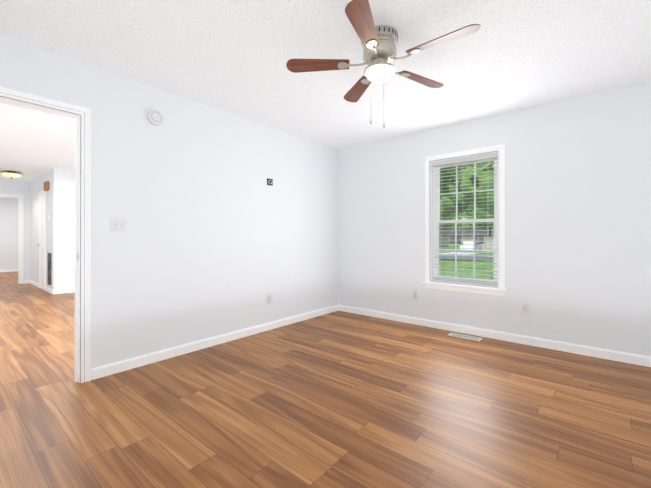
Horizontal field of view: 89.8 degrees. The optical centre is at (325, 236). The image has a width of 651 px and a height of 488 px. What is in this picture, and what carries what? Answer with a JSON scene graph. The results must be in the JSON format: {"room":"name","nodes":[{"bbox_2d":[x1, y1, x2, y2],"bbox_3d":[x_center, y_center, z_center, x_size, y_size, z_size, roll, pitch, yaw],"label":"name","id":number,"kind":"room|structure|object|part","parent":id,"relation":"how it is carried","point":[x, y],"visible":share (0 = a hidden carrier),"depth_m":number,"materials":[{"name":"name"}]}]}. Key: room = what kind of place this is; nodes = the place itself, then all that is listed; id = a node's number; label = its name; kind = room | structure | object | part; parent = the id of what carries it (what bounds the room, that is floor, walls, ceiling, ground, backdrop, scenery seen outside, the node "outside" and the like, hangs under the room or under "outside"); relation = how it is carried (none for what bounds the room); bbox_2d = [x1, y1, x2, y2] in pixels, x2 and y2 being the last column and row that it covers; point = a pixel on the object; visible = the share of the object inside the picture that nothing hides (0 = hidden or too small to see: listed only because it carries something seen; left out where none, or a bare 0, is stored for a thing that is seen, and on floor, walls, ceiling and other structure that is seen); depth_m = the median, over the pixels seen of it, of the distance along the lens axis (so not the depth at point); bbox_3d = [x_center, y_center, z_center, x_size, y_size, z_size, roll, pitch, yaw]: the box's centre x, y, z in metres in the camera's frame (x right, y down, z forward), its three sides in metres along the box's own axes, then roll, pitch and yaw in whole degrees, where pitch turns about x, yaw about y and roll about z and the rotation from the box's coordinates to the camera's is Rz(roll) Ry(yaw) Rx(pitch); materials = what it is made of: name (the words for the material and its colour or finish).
{"room":"empty bedroom","nodes":[
{"label":"empty bedroom","id":0,"kind":"room"},
{"bbox_2d":[0,197,17,269],"bbox_3d":[-10.530,-0.093,9.995,0.120,2.440,4.240,0,0,40],"label":"wall","id":1,"kind":"structure","parent":0,"point":[9,233],"depth_m":10.41,"materials":[{"name":"white paint"}]},
{"bbox_2d":[0,269,17,271],"bbox_3d":[-10.479,1.085,9.950,0.014,0.085,4.000,0,0,40],"label":"baseboard","id":2,"kind":"structure","parent":1,"relation":"attached to","point":[5,270],"depth_m":10.42,"materials":[{"name":"white paint"}]},
{"bbox_2d":[0,179,29,283],"bbox_3d":[-7.504,-0.097,7.535,0.120,2.440,1.260,0,0,40],"label":"wall","id":3,"kind":"structure","parent":0,"point":[14,187],"depth_m":7.81,"materials":[{"name":"white paint"}]},
{"bbox_2d":[0,193,23,283],"bbox_3d":[-7.537,0.068,7.484,0.139,2.110,0.900,0,0,40],"label":"trim","id":4,"kind":"structure","parent":3,"relation":"attached to","point":[20,233],"depth_m":7.76,"materials":[{"name":"white paint"}]},
{"bbox_2d":[30,169,61,293],"bbox_3d":[-6.164,-0.098,7.159,2.420,2.440,0.120,0,0,40],"label":"wall","id":5,"kind":"structure","parent":0,"point":[60,222],"depth_m":6.51,"materials":[{"name":"white paint"}]},
{"bbox_2d":[27,280,38,287],"bbox_3d":[-6.722,1.080,7.518,1.100,0.085,0.040,0,0,40],"label":"baseboard","id":6,"kind":"structure","parent":5,"relation":"attached to","point":[36,284],"depth_m":7.54,"materials":[{"name":"white paint"}]},
{"bbox_2d":[36,190,45,290],"bbox_3d":[-6.042,0.077,6.929,0.580,2.090,0.076,0,0,40],"label":"door","id":7,"kind":"structure","parent":5,"relation":"attached to","point":[41,244],"depth_m":6.94,"materials":[{"name":"white paint"}]},
{"bbox_2d":[44,181,48,190],"bbox_3d":[-5.652,-1.019,6.618,0.220,0.180,0.058,0,0,40],"label":"door chime","id":8,"kind":"object","parent":5,"relation":"attached to","point":[46,185],"visible":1,"depth_m":6.55,"materials":[{"name":"brown wood"}]},
{"bbox_2d":[47,251,51,286],"bbox_3d":[-5.524,0.646,6.542,0.430,0.690,0.009,0,0,40],"label":"air vent","id":9,"kind":"object","parent":5,"relation":"in","point":[49,268],"visible":1,"depth_m":6.55,"materials":[{"name":"grey metal"}]},
{"bbox_2d":[62,170,74,288],"bbox_3d":[-4.819,-0.098,6.975,0.120,2.440,1.320,0,0,40],"label":"wall","id":10,"kind":"structure","parent":0,"point":[68,177],"depth_m":6.52,"materials":[{"name":"white paint"}]},
{"bbox_2d":[52,288,74,293],"bbox_3d":[-4.816,1.079,6.883,0.028,0.085,1.454,0,0,40],"label":"baseboard","id":11,"kind":"structure","parent":10,"relation":"attached to","point":[60,291],"depth_m":6.45,"materials":[{"name":"white paint"}]},
{"bbox_2d":[0,36,337,379],"bbox_3d":[-1.226,-0.105,3.352,0.120,2.440,4.560,0,0,40],"label":"wall","id":12,"kind":"structure","parent":0,"point":[218,237],"depth_m":3.13,"materials":[{"name":"white paint"}]},
{"bbox_2d":[0,86,90,382],"bbox_3d":[-2.191,0.063,2.190,0.160,2.100,1.000,0,0,40],"label":"door frame","id":13,"kind":"structure","parent":12,"relation":"attached to","point":[80,115],"depth_m":2.50,"materials":[{"name":"white paint"}]},
{"bbox_2d":[110,217,126,231],"bbox_3d":[-1.695,-0.096,2.681,0.019,0.116,0.116,0,0,40],"label":"switch plate","id":14,"kind":"object","parent":12,"relation":"attached to","point":[118,224],"visible":1,"depth_m":2.68,"materials":[{"name":"white plastic"}]},
{"bbox_2d":[147,109,163,124],"bbox_3d":[-1.503,-1.056,2.894,0.044,0.134,0.134,0,0,40],"label":"smoke detector","id":15,"kind":"object","parent":12,"relation":"attached to","point":[155,117],"visible":1,"depth_m":2.88,"materials":[{"name":"white plastic"}]},
{"bbox_2d":[92,305,339,379],"bbox_3d":[-0.822,1.074,3.729,0.014,0.085,3.100,0,0,40],"label":"baseboard","id":16,"kind":"structure","parent":12,"relation":"attached to","point":[139,361],"depth_m":3.19,"materials":[{"name":"white paint"}]},
{"bbox_2d":[267,294,271,303],"bbox_3d":[-0.671,0.746,3.916,0.008,0.115,0.070,0,0,40],"label":"electrical outlet","id":17,"kind":"object","parent":12,"relation":"attached to","point":[269,298],"visible":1,"depth_m":3.91,"materials":[{"name":"white plastic"}]},
{"bbox_2d":[266,177,272,186],"bbox_3d":[-0.667,-0.654,3.922,0.009,0.100,0.112,0,0,40],"label":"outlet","id":18,"kind":"object","parent":12,"relation":"attached to","point":[269,181],"visible":1,"depth_m":3.92,"materials":[{"name":"black plastic"}]},
{"bbox_2d":[0,271,650,487],"bbox_3d":[-4.271,1.169,5.382,15.640,0.100,5.340,0,0,40],"label":"floor","id":19,"kind":"structure","parent":0,"point":[338,399],"depth_m":2.07,"materials":[{"name":"brown wood"}]},
{"bbox_2d":[448,332,482,340],"bbox_3d":[1.549,1.113,3.632,0.335,0.005,0.125,0,0,40],"label":"floor vent","id":20,"kind":"object","parent":19,"relation":"in","point":[465,336],"visible":1,"depth_m":3.63,"materials":[{"name":"silver metal"}]},
{"bbox_2d":[0,0,650,181],"bbox_3d":[-4.271,-1.371,5.387,15.640,0.100,5.340,0,0,40],"label":"ceiling","id":21,"kind":"structure","parent":0,"point":[232,56],"depth_m":2.41,"materials":[{"name":"white paint"}]},
{"bbox_2d":[0,171,22,178],"bbox_3d":[-6.364,-1.242,6.625,0.334,0.154,0.334,0,0,40],"label":"hall ceiling light","id":22,"kind":"object","parent":21,"relation":"attached to","point":[12,174],"visible":1,"depth_m":6.55,"materials":[{"name":"beige glass"}]},
{"bbox_2d":[286,0,480,127],"bbox_3d":[0.390,-1.012,2.139,1.164,0.629,1.217,0,0,40],"label":"ceiling fan","id":23,"kind":"object","parent":21,"relation":"hanging from","point":[378,60],"depth_m":2.08,"materials":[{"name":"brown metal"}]},
{"bbox_3d":[-0.051,-1.144,2.182,0.420,0.006,0.124,0,-12,3],"label":"fan blade","id":24,"kind":"part","parent":23,"relation":"part of","materials":[{"name":"brown wood"}]},
{"bbox_3d":[0.251,-1.143,2.558,0.124,0.006,0.420,12,-3,-15],"label":"fan blade","id":25,"kind":"part","parent":23,"relation":"part of","materials":[{"name":"brown wood"}]},
{"bbox_3d":[0.212,-1.145,1.779,0.124,0.006,0.420,-13,-4,20],"label":"fan blade","id":26,"kind":"part","parent":23,"relation":"part of","materials":[{"name":"brown wood"}]},
{"bbox_3d":[0.701,-1.143,2.386,0.420,0.006,0.124,0,12,-33],"label":"fan blade","id":27,"kind":"part","parent":23,"relation":"part of","materials":[{"name":"brown wood"}]},
{"bbox_3d":[0.677,-1.144,1.905,0.420,0.006,0.124,0,12,39],"label":"fan blade","id":28,"kind":"part","parent":23,"relation":"part of","materials":[{"name":"brown wood"}]},
{"bbox_2d":[338,82,650,356],"bbox_3d":[1.817,-0.104,3.690,4.120,2.440,0.140,0,0,40],"label":"wall","id":29,"kind":"structure","parent":0,"point":[577,220],"depth_m":3.30,"materials":[{"name":"white paint"}]},
{"bbox_2d":[413,290,417,299],"bbox_3d":[1.140,0.747,4.157,0.070,0.115,0.008,0,0,40],"label":"electrical outlet","id":30,"kind":"object","parent":29,"relation":"attached to","point":[415,295],"visible":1,"depth_m":4.15,"materials":[{"name":"white plastic"}]},
{"bbox_2d":[422,144,506,295],"bbox_3d":[1.617,-0.173,3.825,0.930,1.631,0.190,0,0,40],"label":"window unit","id":31,"kind":"structure","parent":29,"relation":"in","point":[433,190],"depth_m":3.81,"materials":[{"name":"white paint"}]},
{"bbox_2d":[340,305,650,366],"bbox_3d":[1.707,1.073,3.680,3.960,0.085,0.014,0,0,40],"label":"baseboard","id":32,"kind":"structure","parent":29,"relation":"attached to","point":[635,359],"depth_m":3.43,"materials":[{"name":"white paint"}]},
{"bbox_2d":[522,303,528,314],"bbox_3d":[2.069,0.745,3.382,0.070,0.115,0.008,0,0,40],"label":"electrical outlet","id":33,"kind":"object","parent":29,"relation":"attached to","point":[525,308],"visible":1,"depth_m":3.38,"materials":[{"name":"white plastic"}]},
{"label":"outside","id":34,"kind":"structure","parent":0,"visible":0},
{"bbox_2d":[439,250,493,279],"bbox_3d":[63.192,2.385,96.064,300.000,0.200,219.360,0,0,40],"label":"ground","id":35,"kind":"structure","parent":34,"point":[467,265],"depth_m":23.45,"materials":[{"name":"green plant"}]},
{"bbox_2d":[440,167,449,199],"bbox_3d":[6.879,-3.816,30.829,9.339,12.064,7.896,0,0,40],"label":"tree","id":36,"kind":"object","parent":35,"relation":"on","point":[445,181],"depth_m":27.74,"materials":[{"name":"green plant"}]},
{"bbox_2d":[439,166,470,229],"bbox_3d":[27.334,-8.326,74.359,14.730,21.242,13.400,0,0,40],"label":"tree","id":37,"kind":"object","parent":35,"relation":"on","point":[450,210],"depth_m":69.46,"materials":[{"name":"green plant"}]},
{"bbox_2d":[448,243,461,250],"bbox_3d":[15.425,1.680,55.601,16.088,1.405,1.647,0,0,40],"label":"hedge","id":38,"kind":"object","parent":35,"relation":"on","point":[453,247],"depth_m":51.10,"materials":[{"name":"green plant"}]},
{"bbox_2d":[439,229,493,249],"bbox_3d":[19.862,0.514,57.406,21.900,3.400,11.150,0,0,40],"label":"house","id":39,"kind":"structure","parent":35,"relation":"on","point":[449,233],"depth_m":52.25,"materials":[{"name":"grey"}]},
{"bbox_2d":[439,251,493,258],"bbox_3d":[17.980,2.171,41.880,300.000,0.030,19.500,0,0,40],"label":"road","id":40,"kind":"structure","parent":35,"relation":"on","point":[471,257],"depth_m":36.95,"materials":[{"name":"grey asphalt"}]},
{"bbox_2d":[460,242,481,251],"bbox_3d":[20.485,1.433,45.977,1.840,1.440,4.400,0,0,40],"label":"car","id":41,"kind":"object","parent":40,"relation":"on","point":[471,246],"depth_m":45.14,"materials":[{"name":"white paint"}]},
{"bbox_2d":[450,189,493,229],"bbox_3d":[32.669,-7.288,66.487,12.627,20.218,11.729,0,0,40],"label":"tree","id":42,"kind":"object","parent":35,"relation":"on","point":[471,214],"depth_m":64.24,"materials":[{"name":"green plant"}]},
{"bbox_2d":[454,161,493,214],"bbox_3d":[15.162,-4.370,27.848,7.531,13.161,7.924,0,0,40],"label":"tree","id":43,"kind":"object","parent":35,"relation":"on","point":[483,203],"depth_m":26.67,"materials":[{"name":"green plant"}]}
]}

